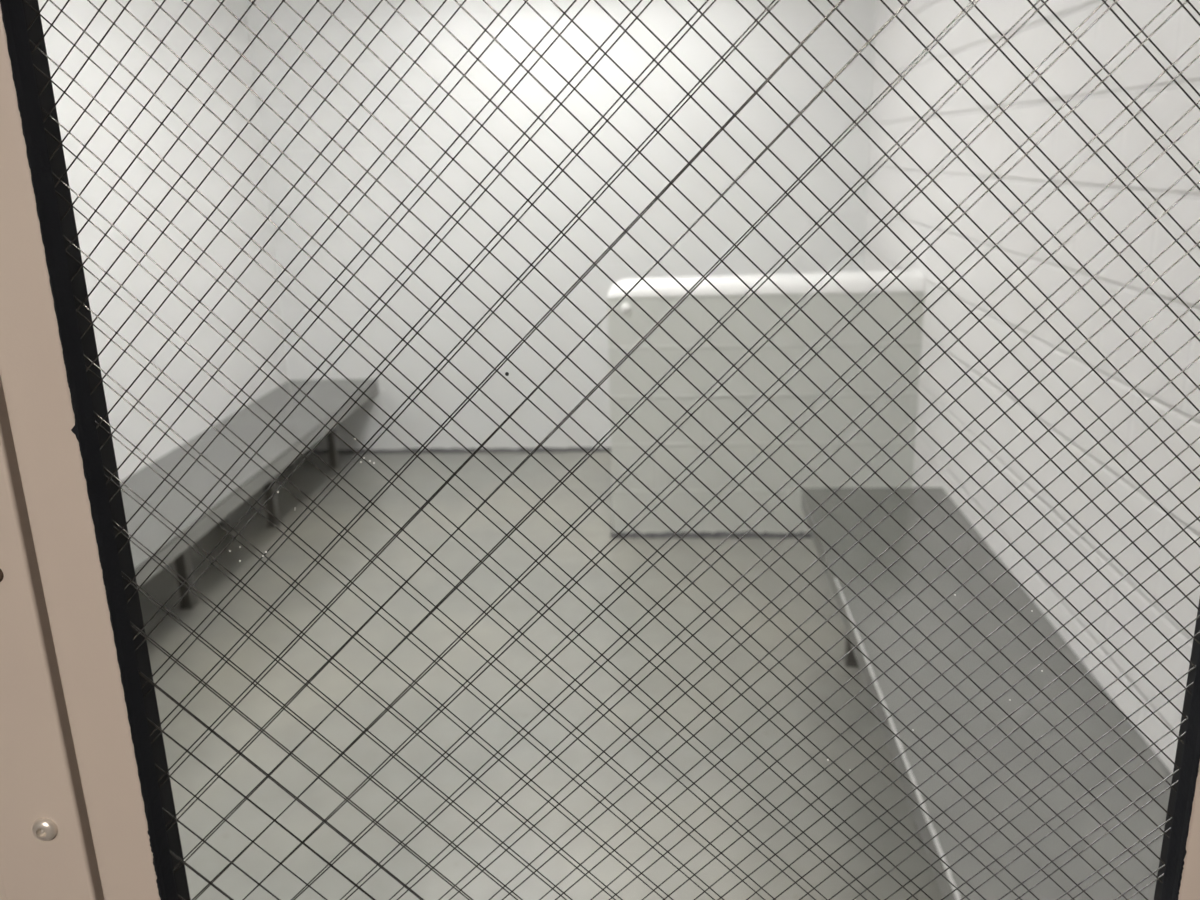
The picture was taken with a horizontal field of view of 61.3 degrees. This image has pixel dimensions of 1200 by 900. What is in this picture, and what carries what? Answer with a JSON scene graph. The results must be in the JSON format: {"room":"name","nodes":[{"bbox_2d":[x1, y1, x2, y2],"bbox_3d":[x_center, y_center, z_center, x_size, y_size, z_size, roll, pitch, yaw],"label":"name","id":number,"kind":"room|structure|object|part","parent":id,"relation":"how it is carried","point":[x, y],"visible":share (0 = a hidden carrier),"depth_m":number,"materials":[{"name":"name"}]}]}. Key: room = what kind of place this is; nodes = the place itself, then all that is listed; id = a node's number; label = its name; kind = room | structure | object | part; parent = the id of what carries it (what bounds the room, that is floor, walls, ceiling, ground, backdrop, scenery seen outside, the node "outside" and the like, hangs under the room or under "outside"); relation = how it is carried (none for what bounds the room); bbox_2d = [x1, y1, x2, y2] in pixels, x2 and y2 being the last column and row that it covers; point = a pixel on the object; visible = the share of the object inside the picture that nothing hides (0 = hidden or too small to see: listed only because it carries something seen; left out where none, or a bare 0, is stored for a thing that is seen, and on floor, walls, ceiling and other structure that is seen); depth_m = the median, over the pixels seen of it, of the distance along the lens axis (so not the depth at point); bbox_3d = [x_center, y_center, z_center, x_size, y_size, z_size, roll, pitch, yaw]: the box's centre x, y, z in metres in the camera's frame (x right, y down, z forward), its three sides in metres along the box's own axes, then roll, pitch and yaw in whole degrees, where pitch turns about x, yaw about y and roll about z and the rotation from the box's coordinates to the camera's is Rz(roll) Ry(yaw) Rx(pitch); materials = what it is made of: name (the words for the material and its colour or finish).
{"room":"prison interior","nodes":[
{"label":"prison interior","id":0,"kind":"room"},
{"bbox_2d":[38,0,288,480],"bbox_3d":[-1.970,-0.446,2.947,0.150,2.440,4.983,0,16,4],"label":"wall","id":1,"kind":"structure","parent":0,"point":[230,310],"depth_m":4.23,"materials":[{"name":"white paint"}]},
{"bbox_2d":[138,451,942,899],"bbox_3d":[-0.322,0.752,3.253,3.375,0.120,5.153,0,16,4],"label":"floor","id":2,"kind":"structure","parent":0,"point":[169,634],"depth_m":3.01,"materials":[{"name":"concrete"}]},
{"bbox_2d":[120,379,377,608],"bbox_3d":[-1.595,0.417,3.557,0.494,0.420,4.252,0,16,4],"label":"bench","id":3,"kind":"object","parent":2,"relation":"on","point":[222,453],"visible":0.59,"depth_m":4.04,"materials":[{"name":"grey metal"}]},
{"bbox_3d":[-1.528,0.378,3.698,0.038,0.400,0.050,0,16,4],"label":"leg","id":4,"kind":"part","parent":3,"relation":"part of","materials":[{"name":"grey metal"}]},
{"bbox_3d":[-1.522,0.572,3.756,0.048,0.006,0.064,0,16,4],"label":"foot plate","id":5,"kind":"part","parent":3,"relation":"part of","materials":[{"name":"grey metal"}]},
{"bbox_3d":[-1.714,0.145,4.519,0.038,0.406,0.050,0,16,4],"label":"leg","id":6,"kind":"part","parent":3,"relation":"part of","materials":[{"name":"grey metal"}]},
{"bbox_3d":[-1.471,0.140,4.500,0.038,0.400,0.050,0,16,4],"label":"leg","id":7,"kind":"part","parent":3,"relation":"part of","materials":[{"name":"grey metal"}]},
{"bbox_3d":[-1.466,0.335,4.557,0.048,0.006,0.064,0,16,4],"label":"foot plate","id":8,"kind":"part","parent":3,"relation":"part of","materials":[{"name":"grey metal"}]},
{"bbox_3d":[-1.656,-0.098,5.337,0.038,0.406,0.050,0,16,4],"label":"leg","id":9,"kind":"part","parent":3,"relation":"part of","materials":[{"name":"grey metal"}]},
{"bbox_3d":[-1.413,-0.102,5.318,0.038,0.400,0.050,0,16,4],"label":"leg","id":10,"kind":"part","parent":3,"relation":"part of","materials":[{"name":"grey metal"}]},
{"bbox_2d":[801,487,1171,899],"bbox_3d":[0.895,0.733,2.332,0.510,0.368,2.967,0,16,4],"label":"bench","id":11,"kind":"object","parent":2,"relation":"on","point":[858,557],"visible":0.84,"depth_m":2.21,"materials":[{"name":"grey metal"}]},
{"bbox_3d":[0.795,0.668,3.205,0.048,0.006,0.064,0,16,4],"label":"foot plate","id":12,"kind":"part","parent":11,"relation":"part of","materials":[{"name":"grey metal"}]},
{"bbox_3d":[0.790,0.499,3.155,0.038,0.348,0.050,0,16,4],"label":"leg","id":13,"kind":"part","parent":11,"relation":"part of","materials":[{"name":"grey metal"}]},
{"bbox_3d":[0.656,0.600,2.309,0.033,0.058,2.963,0,16,4],"label":"rail","id":14,"kind":"part","parent":11,"relation":"part of","materials":[{"name":"metal"}]},
{"bbox_3d":[0.776,0.906,2.398,0.048,0.006,0.064,0,16,4],"label":"foot plate","id":15,"kind":"part","parent":11,"relation":"part of","materials":[{"name":"grey metal"}]},
{"bbox_2d":[245,0,875,449],"bbox_3d":[-0.187,-1.185,5.284,3.375,2.440,0.150,0,16,4],"label":"wall","id":16,"kind":"structure","parent":0,"point":[799,17],"depth_m":5.15,"materials":[{"name":"white paint"}]},
{"bbox_2d":[303,447,610,453],"bbox_3d":[-0.160,-0.003,5.546,3.075,0.024,0.016,0,16,4],"label":"baseboard","id":17,"kind":"structure","parent":16,"relation":"attached to","point":[570,449],"depth_m":5.59,"materials":[{"name":"grey"}]},
{"bbox_2d":[607,292,924,537],"bbox_3d":[0.660,-0.148,4.200,1.241,1.017,0.216,0,16,4],"label":"wall","id":18,"kind":"structure","parent":0,"point":[882,309],"depth_m":4.09,"materials":[{"name":"white paint"}]},
{"bbox_2d":[622,304,629,311],"bbox_3d":[0.103,-0.562,4.015,0.034,0.034,0.010,0,16,4],"label":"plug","id":19,"kind":"object","parent":18,"relation":"attached to","point":[625,308],"visible":1,"depth_m":4.01,"materials":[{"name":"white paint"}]},
{"bbox_2d":[608,270,924,296],"bbox_3d":[0.650,-0.670,4.054,1.233,0.068,0.200,0,16,4],"label":"wall cap","id":20,"kind":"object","parent":18,"relation":"on","point":[852,282],"depth_m":3.98,"materials":[{"name":"white paint"}]},
{"bbox_2d":[864,0,1199,773],"bbox_3d":[1.247,-0.469,2.712,0.150,2.440,4.983,0,16,4],"label":"wall","id":21,"kind":"structure","parent":0,"point":[1035,40],"depth_m":2.51,"materials":[{"name":"white paint"}]},
{"bbox_3d":[-0.073,0.263,0.355,5.300,2.440,0.120,0,16,4],"label":"wall","id":22,"kind":"structure","parent":0,"visible":0},
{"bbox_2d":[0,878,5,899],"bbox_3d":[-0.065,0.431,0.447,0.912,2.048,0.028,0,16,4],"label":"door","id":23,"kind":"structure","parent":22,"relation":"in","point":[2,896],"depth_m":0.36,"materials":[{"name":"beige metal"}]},
{"bbox_2d":[0,0,1199,899],"bbox_3d":[0.012,-0.036,0.298,0.448,0.816,0.042,0,16,4],"label":"wire mesh","id":24,"kind":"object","parent":23,"relation":"attached to","point":[87,807],"depth_m":0.31,"materials":[{"name":"black metal"}]},
{"bbox_3d":[0.011,-0.032,0.285,0.448,0.816,0.008,0,16,4],"label":"frame plate","id":25,"kind":"part","parent":24,"relation":"part of","materials":[{"name":"beige metal"}]}
]}

